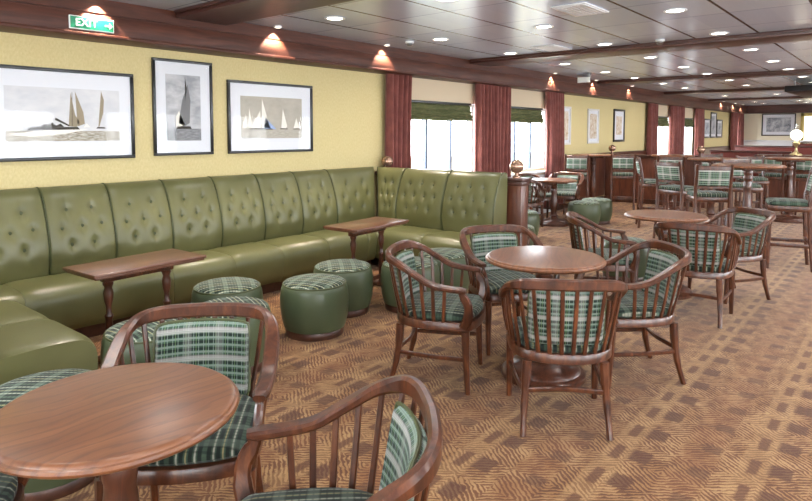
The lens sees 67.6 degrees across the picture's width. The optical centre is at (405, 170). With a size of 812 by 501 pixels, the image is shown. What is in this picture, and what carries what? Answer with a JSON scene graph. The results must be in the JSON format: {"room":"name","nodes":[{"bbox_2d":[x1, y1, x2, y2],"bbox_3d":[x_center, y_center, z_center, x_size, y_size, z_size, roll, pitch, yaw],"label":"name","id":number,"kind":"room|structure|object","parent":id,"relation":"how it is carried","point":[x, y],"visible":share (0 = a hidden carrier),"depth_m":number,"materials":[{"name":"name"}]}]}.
{"room":"ship interior","nodes":[
{"label":"ship interior","id":0,"kind":"room"},
{"bbox_2d":[0,32,730,216],"bbox_3d":[3.370,-0.576,12.795,0.300,2.650,32.400,3,5,40],"label":"wall","id":1,"kind":"structure","parent":0,"point":[348,106],"depth_m":6.40,"materials":[{"name":"yellow paint"}]},
{"bbox_2d":[0,64,135,161],"bbox_3d":[-2.837,-0.470,5.066,0.030,0.755,1.150,3,5,40],"label":"framed picture","id":2,"kind":"object","parent":1,"relation":"attached to","point":[47,114],"visible":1,"depth_m":5.06,"materials":[{"name":"black"}]},
{"bbox_2d":[3,85,119,141],"bbox_3d":[-2.838,-0.470,5.067,0.002,0.439,0.894,3,5,40],"label":"print","id":3,"kind":"object","parent":2,"relation":"attached to","point":[31,113],"depth_m":5.04,"materials":[{"name":"white paper"}]},
{"bbox_2d":[151,57,213,155],"bbox_3d":[-2.152,-0.611,5.881,0.030,0.915,0.625,3,5,40],"label":"framed picture","id":4,"kind":"object","parent":1,"relation":"attached to","point":[182,90],"visible":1,"depth_m":5.87,"materials":[{"name":"black"}]},
{"bbox_2d":[165,74,200,140],"bbox_3d":[-2.154,-0.611,5.882,0.002,0.633,0.363,3,5,40],"label":"print","id":5,"kind":"object","parent":4,"relation":"attached to","point":[182,91],"depth_m":5.88,"materials":[{"name":"white paper"}]},
{"bbox_2d":[226,79,312,153],"bbox_3d":[-1.471,-0.587,6.703,0.030,0.765,1.150,3,5,40],"label":"framed picture","id":6,"kind":"object","parent":1,"relation":"attached to","point":[263,117],"visible":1,"depth_m":6.67,"materials":[{"name":"black"}]},
{"bbox_2d":[240,96,301,137],"bbox_3d":[-1.472,-0.588,6.704,0.002,0.449,0.834,3,5,40],"label":"print","id":7,"kind":"object","parent":6,"relation":"attached to","point":[260,116],"depth_m":6.68,"materials":[{"name":"white paper"}]},
{"bbox_2d":[0,0,746,113],"bbox_3d":[3.608,-1.725,12.525,0.320,0.319,32.000,3,5,40],"label":"trim","id":8,"kind":"structure","parent":1,"relation":"attached to","point":[134,25],"depth_m":6.39,"materials":[{"name":"brown wood"}]},
{"bbox_2d":[68,14,113,32],"bbox_3d":[-2.547,-1.190,4.923,0.021,0.105,0.350,3,5,40],"label":"exit sign","id":9,"kind":"object","parent":8,"relation":"attached to","point":[75,22],"visible":1,"depth_m":4.91,"materials":[{"name":"green plastic"}]},
{"bbox_2d":[385,74,411,167],"bbox_3d":[-0.089,-0.198,8.240,0.132,2.225,0.490,3,5,40],"label":"curtain","id":10,"kind":"object","parent":1,"relation":"hanging from","point":[398,88],"visible":0.65,"depth_m":8.17,"materials":[{"name":"fabric"}]},
{"bbox_2d":[422,104,473,170],"bbox_3d":[0.543,-0.436,9.361,0.350,1.240,1.980,3,5,40],"label":"window","id":11,"kind":"structure","parent":1,"relation":"in","point":[469,124],"depth_m":9.65,"materials":[{"name":"white paint"}]},
{"bbox_2d":[411,100,472,120],"bbox_3d":[0.524,-0.886,9.009,0.094,0.286,1.600,3,5,40],"label":"blind","id":12,"kind":"object","parent":11,"relation":"attached to","point":[420,109],"visible":0.96,"depth_m":8.98,"materials":[{"name":"fabric"}]},
{"bbox_2d":[474,84,494,171],"bbox_3d":[1.270,-0.300,9.871,0.132,2.225,0.480,3,5,40],"label":"curtain","id":13,"kind":"object","parent":1,"relation":"hanging from","point":[484,124],"visible":0.63,"depth_m":9.80,"materials":[{"name":"fabric"}]},
{"bbox_2d":[494,86,510,176],"bbox_3d":[1.616,-0.326,10.285,0.132,2.225,0.520,3,5,40],"label":"curtain","id":14,"kind":"object","parent":1,"relation":"hanging from","point":[502,95],"visible":0.52,"depth_m":10.24,"materials":[{"name":"fabric"}]},
{"bbox_2d":[511,108,545,176],"bbox_3d":[2.228,-0.562,11.382,0.350,1.240,1.910,3,5,40],"label":"window","id":15,"kind":"structure","parent":1,"relation":"in","point":[542,126],"depth_m":11.67,"materials":[{"name":"white paint"}]},
{"bbox_2d":[511,106,543,122],"bbox_3d":[2.184,-1.011,11.000,0.094,0.286,1.250,3,5,40],"label":"blind","id":16,"kind":"object","parent":15,"relation":"attached to","point":[518,114],"visible":0.91,"depth_m":10.99,"materials":[{"name":"fabric"}]},
{"bbox_2d":[412,77,692,117],"bbox_3d":[4.577,-1.514,13.946,0.011,0.340,14.600,3,5,40],"label":"trim","id":17,"kind":"structure","parent":1,"relation":"attached to","point":[422,89],"depth_m":9.49,"materials":[{"name":"beige paint"}]},
{"bbox_2d":[543,92,564,206],"bbox_3d":[2.876,-0.420,11.797,0.133,2.225,0.700,3,5,40],"label":"curtain","id":18,"kind":"object","parent":1,"relation":"hanging from","point":[554,102],"visible":0.7,"depth_m":11.73,"materials":[{"name":"fabric"}]},
{"bbox_2d":[564,106,570,144],"bbox_3d":[3.243,-0.924,12.358,0.030,0.780,0.500,3,5,40],"label":"framed picture","id":19,"kind":"object","parent":1,"relation":"attached to","point":[567,110],"visible":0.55,"depth_m":12.44,"materials":[{"name":"white paper"}]},
{"bbox_2d":[587,109,599,143],"bbox_3d":[4.151,-0.992,13.448,0.030,0.760,0.600,3,5,40],"label":"framed picture","id":20,"kind":"object","parent":1,"relation":"attached to","point":[593,115],"visible":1,"depth_m":13.44,"materials":[{"name":"white paper"}]},
{"bbox_2d":[613,109,624,141],"bbox_3d":[5.136,-1.096,14.628,0.030,0.780,0.700,3,5,40],"label":"framed picture","id":21,"kind":"object","parent":1,"relation":"attached to","point":[618,114],"visible":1,"depth_m":14.62,"materials":[{"name":"black"}]},
{"bbox_2d":[564,147,728,202],"bbox_3d":[8.362,-0.190,18.564,0.039,0.920,16.800,3,5,40],"label":"trim","id":22,"kind":"structure","parent":1,"relation":"attached to","point":[600,162],"depth_m":13.76,"materials":[{"name":"brown wood"}]},
{"bbox_2d":[646,103,658,154],"bbox_3d":[6.601,-0.700,16.265,0.132,2.225,0.630,3,5,40],"label":"curtain","id":23,"kind":"object","parent":1,"relation":"hanging from","point":[652,112],"visible":0.53,"depth_m":16.09,"materials":[{"name":"fabric"}]},
{"bbox_2d":[657,118,668,153],"bbox_3d":[7.035,-0.923,17.148,0.350,1.240,1.680,3,5,40],"label":"window","id":24,"kind":"structure","parent":1,"relation":"in","point":[662,131],"depth_m":17.76,"materials":[{"name":"white glass"}]},
{"bbox_2d":[668,106,678,153],"bbox_3d":[7.794,-0.790,17.696,0.132,2.225,0.600,3,5,40],"label":"curtain","id":25,"kind":"object","parent":1,"relation":"hanging from","point":[674,110],"visible":0.62,"depth_m":17.55,"materials":[{"name":"fabric"}]},
{"bbox_2d":[678,107,684,153],"bbox_3d":[8.210,-0.821,18.195,0.132,2.225,0.600,3,5,40],"label":"curtain","id":26,"kind":"object","parent":1,"relation":"hanging from","point":[681,109],"visible":0.48,"depth_m":18.15,"materials":[{"name":"fabric"}]},
{"bbox_2d":[684,127,691,154],"bbox_3d":[8.634,-1.043,19.066,0.350,1.240,1.680,3,5,40],"label":"window","id":27,"kind":"structure","parent":1,"relation":"in","point":[688,130],"depth_m":19.67,"materials":[{"name":"white glass"}]},
{"bbox_2d":[694,109,704,155],"bbox_3d":[9.553,-0.922,19.806,0.132,2.225,0.900,3,5,40],"label":"curtain","id":28,"kind":"object","parent":1,"relation":"hanging from","point":[699,129],"visible":0.59,"depth_m":19.61,"materials":[{"name":"fabric"}]},
{"bbox_2d":[729,113,738,149],"bbox_3d":[12.815,-1.167,23.719,0.132,2.225,0.900,3,5,40],"label":"curtain","id":29,"kind":"object","parent":1,"relation":"hanging from","point":[734,116],"visible":0.62,"depth_m":23.45,"materials":[{"name":"fabric"}]},
{"bbox_2d":[53,189,811,500],"bbox_3d":[7.233,0.998,9.674,10.750,0.100,32.400,3,5,40],"label":"floor","id":30,"kind":"structure","parent":0,"point":[739,427],"depth_m":3.41,"materials":[{"name":"carpet"}]},
{"bbox_2d":[0,408,28,500],"bbox_3d":[-1.440,1.036,1.667,0.617,0.834,0.654,-1,4,-10],"label":"tub chair","id":31,"kind":"object","parent":30,"relation":"on","point":[11,487],"visible":0.42,"depth_m":1.87,"materials":[{"name":"green fabric"}]},
{"bbox_2d":[0,368,94,500],"bbox_3d":[-1.614,1.165,2.735,0.528,0.432,0.528,0,4,5],"label":"ottoman","id":32,"kind":"object","parent":30,"relation":"on","point":[35,489],"visible":0.3,"depth_m":2.62,"materials":[{"name":"green fabric"}]},
{"bbox_2d":[0,300,97,384],"bbox_3d":[-2.416,0.776,3.447,1.226,1.120,0.777,3,5,40],"label":"sofa","id":33,"kind":"object","parent":30,"relation":"on","point":[31,342],"visible":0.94,"depth_m":3.26,"materials":[{"name":"green leather"}]},
{"bbox_2d":[0,300,47,325],"bbox_3d":[-2.564,1.049,3.747,0.637,0.366,0.533,3,5,40],"label":"seat cushion","id":34,"kind":"object","parent":33,"relation":"on","point":[11,312],"depth_m":3.72,"materials":[{"name":"green leather"}]},
{"bbox_2d":[0,362,239,500],"bbox_3d":[-0.853,1.063,1.820,0.695,0.750,0.695,0,4,-3],"label":"round table","id":35,"kind":"object","parent":30,"relation":"on","point":[110,423],"visible":1,"depth_m":1.72,"materials":[{"name":"brown wood"}]},
{"bbox_2d":[62,248,205,362],"bbox_3d":[-1.832,0.951,4.167,0.420,0.680,0.800,3,4,36],"label":"trestle table","id":36,"kind":"object","parent":30,"relation":"on","point":[107,271],"visible":0.56,"depth_m":4.05,"materials":[{"name":"brown wood"}]},
{"bbox_2d":[100,318,186,365],"bbox_3d":[-1.516,1.111,3.601,0.528,0.432,0.528,3,5,40],"label":"ottoman","id":37,"kind":"object","parent":30,"relation":"on","point":[109,334],"visible":0.12,"depth_m":3.40,"materials":[{"name":"green leather"}]},
{"bbox_2d":[94,302,279,500],"bbox_3d":[-0.818,0.995,2.322,0.654,0.834,0.617,0,4,-6],"label":"tub chair","id":38,"kind":"object","parent":30,"relation":"on","point":[221,345],"visible":0.48,"depth_m":2.48,"materials":[{"name":"brown wood"}]},
{"bbox_2d":[0,167,376,337],"bbox_3d":[-1.919,0.639,5.629,0.777,1.120,5.573,3,5,40],"label":"sofa","id":39,"kind":"object","parent":30,"relation":"on","point":[266,228],"visible":0.93,"depth_m":5.39,"materials":[{"name":"green leather"}]},
{"bbox_2d":[0,285,25,305],"bbox_3d":[-3.016,1.024,4.140,0.533,0.366,0.597,3,5,40],"label":"seat cushion","id":40,"kind":"object","parent":39,"relation":"on","point":[7,292],"depth_m":4.22,"materials":[{"name":"green leather"}]},
{"bbox_2d":[2,273,105,329],"bbox_3d":[-2.645,0.996,4.585,0.533,0.366,0.557,3,5,40],"label":"seat cushion","id":41,"kind":"object","parent":39,"relation":"on","point":[75,302],"depth_m":4.46,"materials":[{"name":"green leather"}]},
{"bbox_2d":[112,270,173,320],"bbox_3d":[-2.293,0.970,5.007,0.533,0.366,0.537,3,5,40],"label":"seat cushion","id":42,"kind":"object","parent":39,"relation":"on","point":[133,295],"depth_m":4.81,"materials":[{"name":"green leather"}]},
{"bbox_2d":[171,250,235,303],"bbox_3d":[-1.929,0.943,5.445,0.533,0.366,0.597,3,5,40],"label":"seat cushion","id":43,"kind":"object","parent":39,"relation":"on","point":[217,263],"depth_m":5.23,"materials":[{"name":"green leather"}]},
{"bbox_2d":[208,242,283,285],"bbox_3d":[-1.561,0.915,5.886,0.533,0.366,0.547,3,5,40],"label":"seat cushion","id":44,"kind":"object","parent":39,"relation":"on","point":[263,262],"depth_m":5.77,"materials":[{"name":"green leather"}]},
{"bbox_2d":[257,235,328,281],"bbox_3d":[-1.193,0.887,6.327,0.533,0.366,0.597,3,5,40],"label":"seat cushion","id":45,"kind":"object","parent":39,"relation":"on","point":[300,253],"depth_m":6.16,"materials":[{"name":"green leather"}]},
{"bbox_2d":[300,230,368,260],"bbox_3d":[-0.809,0.858,6.787,0.533,0.366,0.597,3,5,40],"label":"seat cushion","id":46,"kind":"object","parent":39,"relation":"on","point":[338,243],"depth_m":6.60,"materials":[{"name":"green leather"}]},
{"bbox_2d":[366,232,376,260],"bbox_3d":[-0.575,0.841,7.069,0.533,0.366,0.130,3,5,40],"label":"seat cushion","id":47,"kind":"object","parent":39,"relation":"on","point":[371,237],"depth_m":6.89,"materials":[{"name":"green leather"}]},
{"bbox_2d":[191,277,262,302],"bbox_3d":[-1.353,1.048,4.609,0.528,0.432,0.528,-1,4,-20],"label":"ottoman","id":48,"kind":"object","parent":30,"relation":"on","point":[221,287],"visible":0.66,"depth_m":4.47,"materials":[{"name":"green fabric"}]},
{"bbox_2d":[190,296,270,374],"bbox_3d":[-1.158,1.084,4.031,0.528,0.432,0.528,-2,4,-30],"label":"ottoman","id":49,"kind":"object","parent":30,"relation":"on","point":[254,323],"visible":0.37,"depth_m":3.92,"materials":[{"name":"green leather"}]},
{"bbox_2d":[280,273,348,341],"bbox_3d":[-0.711,1.041,4.724,0.528,0.432,0.528,1,4,20],"label":"ottoman","id":50,"kind":"object","parent":30,"relation":"on","point":[313,306],"visible":1,"depth_m":4.52,"materials":[{"name":"green leather"}]},
{"bbox_2d":[233,374,441,500],"bbox_3d":[-0.220,1.040,1.605,0.617,0.834,0.654,0,4,-5],"label":"tub chair","id":51,"kind":"object","parent":30,"relation":"on","point":[413,455],"visible":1,"depth_m":1.80,"materials":[{"name":"brown wood"}]},
{"bbox_2d":[313,259,372,317],"bbox_3d":[-0.550,1.005,5.292,0.528,0.432,0.528,-1,4,-10],"label":"ottoman","id":52,"kind":"object","parent":30,"relation":"on","point":[358,274],"visible":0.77,"depth_m":5.11,"materials":[{"name":"green leather"}]},
{"bbox_2d":[323,217,408,285],"bbox_3d":[-0.373,0.842,5.916,0.420,0.680,0.800,3,4,36],"label":"trestle table","id":53,"kind":"object","parent":30,"relation":"on","point":[355,228],"visible":0.59,"depth_m":5.85,"materials":[{"name":"brown wood"}]},
{"bbox_2d":[380,256,439,312],"bbox_3d":[0.037,0.998,5.402,0.528,0.432,0.528,-3,5,-40],"label":"ottoman","id":54,"kind":"object","parent":30,"relation":"on","point":[387,290],"visible":0.39,"depth_m":5.25,"materials":[{"name":"green leather"}]},
{"bbox_2d":[385,240,486,394],"bbox_3d":[0.196,0.897,3.886,0.617,0.834,0.654,1,4,16],"label":"tub chair","id":55,"kind":"object","parent":30,"relation":"on","point":[448,310],"visible":0.99,"depth_m":3.73,"materials":[{"name":"brown wood"}]},
{"bbox_2d":[374,167,506,260],"bbox_3d":[0.127,0.549,7.068,1.956,1.120,0.777,3,5,40],"label":"sofa","id":56,"kind":"object","parent":30,"relation":"on","point":[437,205],"visible":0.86,"depth_m":6.91,"materials":[{"name":"green leather"}]},
{"bbox_2d":[374,225,403,258],"bbox_3d":[-0.324,0.826,7.302,0.435,0.366,0.533,3,5,40],"label":"seat cushion","id":57,"kind":"object","parent":56,"relation":"on","point":[376,233],"depth_m":6.99,"materials":[{"name":"green leather"}]},
{"bbox_2d":[378,226,443,259],"bbox_3d":[0.078,0.847,6.968,0.602,0.366,0.533,3,5,40],"label":"seat cushion","id":58,"kind":"object","parent":56,"relation":"on","point":[393,234],"depth_m":6.85,"materials":[{"name":"green leather"}]},
{"bbox_2d":[420,231,474,249],"bbox_3d":[0.550,0.872,6.576,0.620,0.366,0.533,3,5,40],"label":"seat cushion","id":59,"kind":"object","parent":56,"relation":"on","point":[436,239],"depth_m":6.47,"materials":[{"name":"green leather"}]},
{"bbox_2d":[418,247,469,293],"bbox_3d":[0.367,0.972,5.829,0.528,0.432,0.528,2,4,30],"label":"ottoman","id":60,"kind":"object","parent":30,"relation":"on","point":[455,255],"visible":0.34,"depth_m":5.62,"materials":[{"name":"green leather"}]},
{"bbox_2d":[375,156,530,245],"bbox_3d":[0.497,0.459,7.442,2.190,1.253,0.210,3,5,40],"label":"screen","id":61,"kind":"object","parent":30,"relation":"on","point":[517,186],"visible":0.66,"depth_m":6.75,"materials":[{"name":"brown wood"}]},
{"bbox_2d":[459,224,559,355],"bbox_3d":[0.745,0.857,4.527,0.654,0.834,0.617,-1,4,-16],"label":"tub chair","id":62,"kind":"object","parent":30,"relation":"on","point":[483,242],"visible":0.58,"depth_m":4.64,"materials":[{"name":"brown wood"}]},
{"bbox_2d":[528,209,539,235],"bbox_3d":[1.684,0.781,8.876,0.528,0.432,0.528,3,5,40],"label":"ottoman","id":63,"kind":"object","parent":30,"relation":"on","point":[533,216],"visible":0.28,"depth_m":8.68,"materials":[{"name":"green leather"}]},
{"bbox_2d":[519,173,550,211],"bbox_3d":[2.286,0.464,10.796,0.654,0.834,0.617,-3,5,-42],"label":"tub chair","id":64,"kind":"object","parent":30,"relation":"on","point":[527,175],"visible":0.23,"depth_m":10.90,"materials":[{"name":"brown wood"}]},
{"bbox_2d":[528,179,545,226],"bbox_3d":[1.913,0.519,9.914,0.654,0.834,0.617,2,4,30],"label":"tub chair","id":65,"kind":"object","parent":30,"relation":"on","point":[532,201],"visible":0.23,"depth_m":9.68,"materials":[{"name":"brown wood"}]},
{"bbox_2d":[485,246,606,386],"bbox_3d":[0.882,0.924,3.885,0.750,0.770,0.750,1,4,11],"label":"round table","id":66,"kind":"object","parent":30,"relation":"on","point":[545,261],"visible":0.66,"depth_m":3.74,"materials":[{"name":"brown wood"}]},
{"bbox_2d":[532,178,576,226],"bbox_3d":[2.505,0.523,10.287,0.750,0.770,0.750,1,4,23],"label":"round table","id":67,"kind":"object","parent":30,"relation":"on","point":[553,220],"visible":0.94,"depth_m":10.20,"materials":[{"name":"brown wood"}]},
{"bbox_2d":[498,278,627,440],"bbox_3d":[0.836,0.933,3.307,0.654,0.834,0.617,0,4,5],"label":"tub chair","id":68,"kind":"object","parent":30,"relation":"on","point":[566,322],"visible":1,"depth_m":3.08,"materials":[{"name":"brown wood"}]},
{"bbox_2d":[544,172,583,217],"bbox_3d":[2.894,0.446,11.086,0.654,0.834,0.617,2,4,28],"label":"tub chair","id":69,"kind":"object","parent":30,"relation":"on","point":[570,190],"visible":0.7,"depth_m":11.15,"materials":[{"name":"brown wood"}]},
{"bbox_2d":[563,154,588,214],"bbox_3d":[3.258,0.248,11.627,0.470,1.156,0.507,1,4,15],"label":"bar stool","id":70,"kind":"object","parent":30,"relation":"on","point":[574,162],"visible":0.7,"depth_m":11.40,"materials":[{"name":"brown wood"}]},
{"bbox_2d":[568,200,600,228],"bbox_3d":[2.947,0.708,10.048,0.528,0.432,0.528,3,5,40],"label":"ottoman","id":71,"kind":"object","parent":30,"relation":"on","point":[591,210],"visible":0.73,"depth_m":9.83,"materials":[{"name":"green leather"}]},
{"bbox_2d":[573,153,610,196],"bbox_3d":[3.827,0.214,12.424,0.799,1.120,0.799,-1,4,-23],"label":"bar table","id":72,"kind":"object","parent":30,"relation":"on","point":[592,187],"visible":0.56,"depth_m":12.37,"materials":[{"name":"brown wood"}]},
{"bbox_2d":[582,197,612,224],"bbox_3d":[3.290,0.680,10.490,0.528,0.432,0.528,0,4,0],"label":"ottoman","id":73,"kind":"object","parent":30,"relation":"on","point":[606,206],"visible":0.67,"depth_m":10.28,"materials":[{"name":"green leather"}]},
{"bbox_2d":[566,211,639,282],"bbox_3d":[1.744,0.801,5.423,0.617,0.834,0.654,1,4,12],"label":"tub chair","id":74,"kind":"object","parent":30,"relation":"on","point":[576,225],"visible":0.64,"depth_m":5.25,"materials":[{"name":"brown wood"}]},
{"bbox_2d":[610,154,635,209],"bbox_3d":[4.195,0.240,11.756,0.470,1.156,0.507,1,4,20],"label":"bar stool","id":75,"kind":"object","parent":30,"relation":"on","point":[618,162],"visible":0.95,"depth_m":11.55,"materials":[{"name":"brown wood"}]},
{"bbox_2d":[600,236,647,282],"bbox_3d":[2.338,0.931,6.477,0.528,0.432,0.528,0,4,0],"label":"ottoman","id":76,"kind":"object","parent":30,"relation":"on","point":[643,252],"visible":0.33,"depth_m":6.28,"materials":[{"name":"green leather"}]},
{"bbox_2d":[574,240,691,388],"bbox_3d":[1.457,0.894,3.932,0.617,0.834,0.654,0,4,-4],"label":"tub chair","id":77,"kind":"object","parent":30,"relation":"on","point":[654,305],"visible":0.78,"depth_m":3.74,"materials":[{"name":"brown wood"}]},
{"bbox_2d":[635,156,669,227],"bbox_3d":[4.060,0.347,10.046,0.507,1.156,0.470,1,4,16],"label":"bar stool","id":78,"kind":"object","parent":30,"relation":"on","point":[643,183],"visible":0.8,"depth_m":9.88,"materials":[{"name":"brown wood"}]},
{"bbox_2d":[604,145,706,207],"bbox_3d":[5.412,0.081,13.252,2.140,1.283,0.210,3,5,40],"label":"screen","id":79,"kind":"object","parent":30,"relation":"on","point":[621,187],"visible":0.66,"depth_m":13.32,"materials":[{"name":"brown wood"}]},
{"bbox_2d":[624,209,708,299],"bbox_3d":[2.505,0.799,5.886,0.750,0.770,0.750,1,4,23],"label":"round table","id":80,"kind":"object","parent":30,"relation":"on","point":[653,215],"visible":0.47,"depth_m":5.75,"materials":[{"name":"brown wood"}]},
{"bbox_2d":[657,155,684,210],"bbox_3d":[4.742,0.294,10.886,0.470,1.156,0.507,2,4,25],"label":"bar stool","id":81,"kind":"object","parent":30,"relation":"on","point":[659,159],"visible":0.2,"depth_m":10.64,"materials":[{"name":"brown wood"}]},
{"bbox_2d":[652,160,700,237],"bbox_3d":[3.938,0.423,8.829,0.507,1.156,0.470,-2,4,-28],"label":"bar stool","id":82,"kind":"object","parent":30,"relation":"on","point":[666,172],"visible":0.75,"depth_m":8.70,"materials":[{"name":"brown wood"}]},
{"bbox_2d":[654,221,741,328],"bbox_3d":[2.451,0.819,5.124,0.654,0.834,0.617,2,4,34],"label":"tub chair","id":83,"kind":"object","parent":30,"relation":"on","point":[703,241],"visible":0.76,"depth_m":4.88,"materials":[{"name":"brown wood"}]},
{"bbox_2d":[685,164,733,240],"bbox_3d":[3.954,0.479,7.934,0.470,1.156,0.507,1,4,12],"label":"bar stool","id":84,"kind":"object","parent":30,"relation":"on","point":[709,177],"visible":0.81,"depth_m":7.72,"materials":[{"name":"green fabric"}]},
{"bbox_2d":[687,157,738,224],"bbox_3d":[5.277,0.336,10.481,0.799,1.120,0.799,1,4,17],"label":"bar table","id":85,"kind":"object","parent":30,"relation":"on","point":[711,160],"visible":0.51,"depth_m":10.40,"materials":[{"name":"brown wood"}]},
{"bbox_2d":[688,206,775,303],"bbox_3d":[3.094,0.778,5.788,0.617,0.834,0.654,-1,4,-12],"label":"tub chair","id":86,"kind":"object","parent":30,"relation":"on","point":[752,229],"visible":0.68,"depth_m":5.64,"materials":[{"name":"brown wood"}]},
{"bbox_2d":[721,158,762,227],"bbox_3d":[5.167,0.389,9.372,0.470,1.156,0.507,1,4,10],"label":"bar stool","id":87,"kind":"object","parent":30,"relation":"on","point":[738,174],"visible":0.35,"depth_m":9.31,"materials":[{"name":"brown wood"}]},
{"bbox_2d":[711,163,786,248],"bbox_3d":[4.660,0.472,8.305,0.899,1.120,0.899,-1,4,-18],"label":"bar table","id":88,"kind":"object","parent":30,"relation":"on","point":[747,168],"visible":0.59,"depth_m":8.24,"materials":[{"name":"brown wood"}]},
{"bbox_2d":[710,150,791,192],"bbox_3d":[9.059,0.008,15.962,1.870,1.090,0.620,3,5,40],"label":"bench","id":89,"kind":"object","parent":30,"relation":"on","point":[726,153],"visible":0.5,"depth_m":15.83,"materials":[{"name":"red wood"}]},
{"bbox_2d":[734,155,768,215],"bbox_3d":[6.055,0.309,10.649,0.470,1.156,0.507,1,4,20],"label":"bar stool","id":90,"kind":"object","parent":30,"relation":"on","point":[762,180],"visible":0.38,"depth_m":10.72,"materials":[{"name":"brown wood"}]},
{"bbox_2d":[755,154,786,214],"bbox_3d":[6.966,0.251,11.569,0.470,1.156,0.507,3,5,40],"label":"bar stool","id":91,"kind":"object","parent":30,"relation":"on","point":[782,176],"visible":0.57,"depth_m":11.37,"materials":[{"name":"brown wood"}]},
{"bbox_2d":[734,145,811,154],"bbox_3d":[12.175,-0.166,18.176,4.120,1.160,0.620,3,5,40],"label":"bench","id":92,"kind":"object","parent":30,"relation":"on","point":[804,150],"visible":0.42,"depth_m":18.52,"materials":[{"name":"red wood"}]},
{"bbox_2d":[754,154,811,207],"bbox_3d":[8.943,0.292,11.267,4.310,1.110,0.540,3,5,40],"label":"countertop","id":93,"kind":"structure","parent":30,"relation":"on","point":[774,185],"depth_m":12.21,"materials":[{"name":"brown wood"}]},
{"bbox_2d":[763,167,811,271],"bbox_3d":[4.449,0.536,7.021,0.507,1.156,0.470,2,4,27],"label":"bar stool","id":94,"kind":"object","parent":30,"relation":"on","point":[804,205],"visible":0.94,"depth_m":6.90,"materials":[{"name":"brown wood"}]},
{"bbox_2d":[764,157,811,223],"bbox_3d":[6.749,0.323,10.686,0.799,1.120,0.799,-3,5,-38],"label":"bar table","id":95,"kind":"object","parent":30,"relation":"on","point":[787,217],"visible":0.87,"depth_m":10.62,"materials":[{"name":"brown wood"}]},
{"bbox_2d":[793,155,811,214],"bbox_3d":[7.395,0.278,11.148,0.470,1.156,0.507,3,5,40],"label":"bar stool","id":96,"kind":"object","parent":30,"relation":"on","point":[806,166],"visible":0.52,"depth_m":11.07,"materials":[{"name":"brown wood"}]},
{"bbox_2d":[110,0,811,105],"bbox_3d":[7.233,-1.747,9.502,10.750,0.100,32.400,3,5,40],"label":"ceiling","id":97,"kind":"structure","parent":0,"point":[474,29],"depth_m":6.53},
{"bbox_2d":[174,0,353,24],"bbox_3d":[1.838,-1.232,2.568,9.750,0.059,0.590,3,5,40],"label":"trim","id":98,"kind":"structure","parent":97,"relation":"attached to","point":[223,12],"depth_m":5.16,"materials":[{"name":"brown wood"}]},
{"bbox_2d":[551,2,608,16],"bbox_3d":[1.550,-1.430,5.396,0.320,0.017,0.520,3,5,40],"label":"ceiling vent","id":99,"kind":"object","parent":97,"relation":"in","point":[583,8],"visible":1,"depth_m":5.33,"materials":[{"name":"white metal"}]},
{"bbox_2d":[470,28,811,66],"bbox_3d":[4.873,-1.460,6.208,9.750,0.059,0.600,3,5,40],"label":"trim","id":100,"kind":"structure","parent":97,"relation":"attached to","point":[805,34],"depth_m":7.49,"materials":[{"name":"brown wood"}]},
{"bbox_2d":[597,69,811,84],"bbox_3d":[7.943,-1.691,9.891,9.750,0.059,0.560,3,5,40],"label":"trim","id":101,"kind":"structure","parent":97,"relation":"attached to","point":[796,71],"depth_m":11.48,"materials":[{"name":"brown wood"}]},
{"bbox_2d":[664,87,784,94],"bbox_3d":[10.821,-1.907,13.344,9.750,0.059,0.560,3,5,40],"label":"trim","id":102,"kind":"structure","parent":97,"relation":"attached to","point":[768,88],"depth_m":15.31,"materials":[{"name":"brown wood"}]},
{"bbox_2d":[708,96,811,101],"bbox_3d":[13.763,-2.128,16.873,9.750,0.059,0.560,3,5,40],"label":"trim","id":103,"kind":"structure","parent":97,"relation":"attached to","point":[790,97],"depth_m":18.88,"materials":[{"name":"brown wood"}]},
{"bbox_2d":[785,80,811,97],"bbox_3d":[10.223,-1.757,12.483,3.760,0.248,3.000,3,5,40],"label":"canopy","id":104,"kind":"object","parent":97,"relation":"hanging from","point":[805,91],"visible":1,"depth_m":12.47,"materials":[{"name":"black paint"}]},
{"bbox_2d":[744,113,800,139],"bbox_3d":[17.645,-1.142,21.845,10.050,2.650,0.200,3,5,40],"label":"wall","id":105,"kind":"structure","parent":0,"point":[752,122],"depth_m":24.55,"materials":[{"name":"beige paint"}]},
{"bbox_2d":[761,113,795,135],"bbox_3d":[14.760,-1.836,24.052,1.160,0.880,0.030,3,5,40],"label":"framed picture","id":106,"kind":"object","parent":105,"relation":"attached to","point":[781,124],"visible":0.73,"depth_m":24.05,"materials":[{"name":"black"}]},
{"bbox_2d":[766,117,790,131],"bbox_3d":[14.761,-1.837,24.054,0.840,0.560,0.002,3,5,40],"label":"print","id":107,"kind":"object","parent":106,"relation":"attached to","point":[773,124],"depth_m":24.05},
{"bbox_2d":[747,104,811,113],"bbox_3d":[17.591,-2.286,21.473,9.750,0.319,0.330,3,5,40],"label":"trim","id":108,"kind":"structure","parent":105,"relation":"attached to","point":[796,108],"depth_m":23.75,"materials":[{"name":"brown wood"}]},
{"bbox_2d":[800,113,811,140],"bbox_3d":[15.762,-1.065,23.255,1.140,2.320,0.049,3,5,40],"label":"window","id":109,"kind":"structure","parent":105,"relation":"in","point":[806,118],"depth_m":23.45,"materials":[{"name":"yellow"}]},
{"label":"outside","id":110,"kind":"structure","parent":0,"visible":0},
{"bbox_2d":[411,151,538,170],"bbox_3d":[4.401,0.177,15.893,1.990,1.360,38.000,3,5,40],"label":"bulwark","id":111,"kind":"object","parent":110,"point":[458,161],"depth_m":13.17,"materials":[{"name":"white paint"}]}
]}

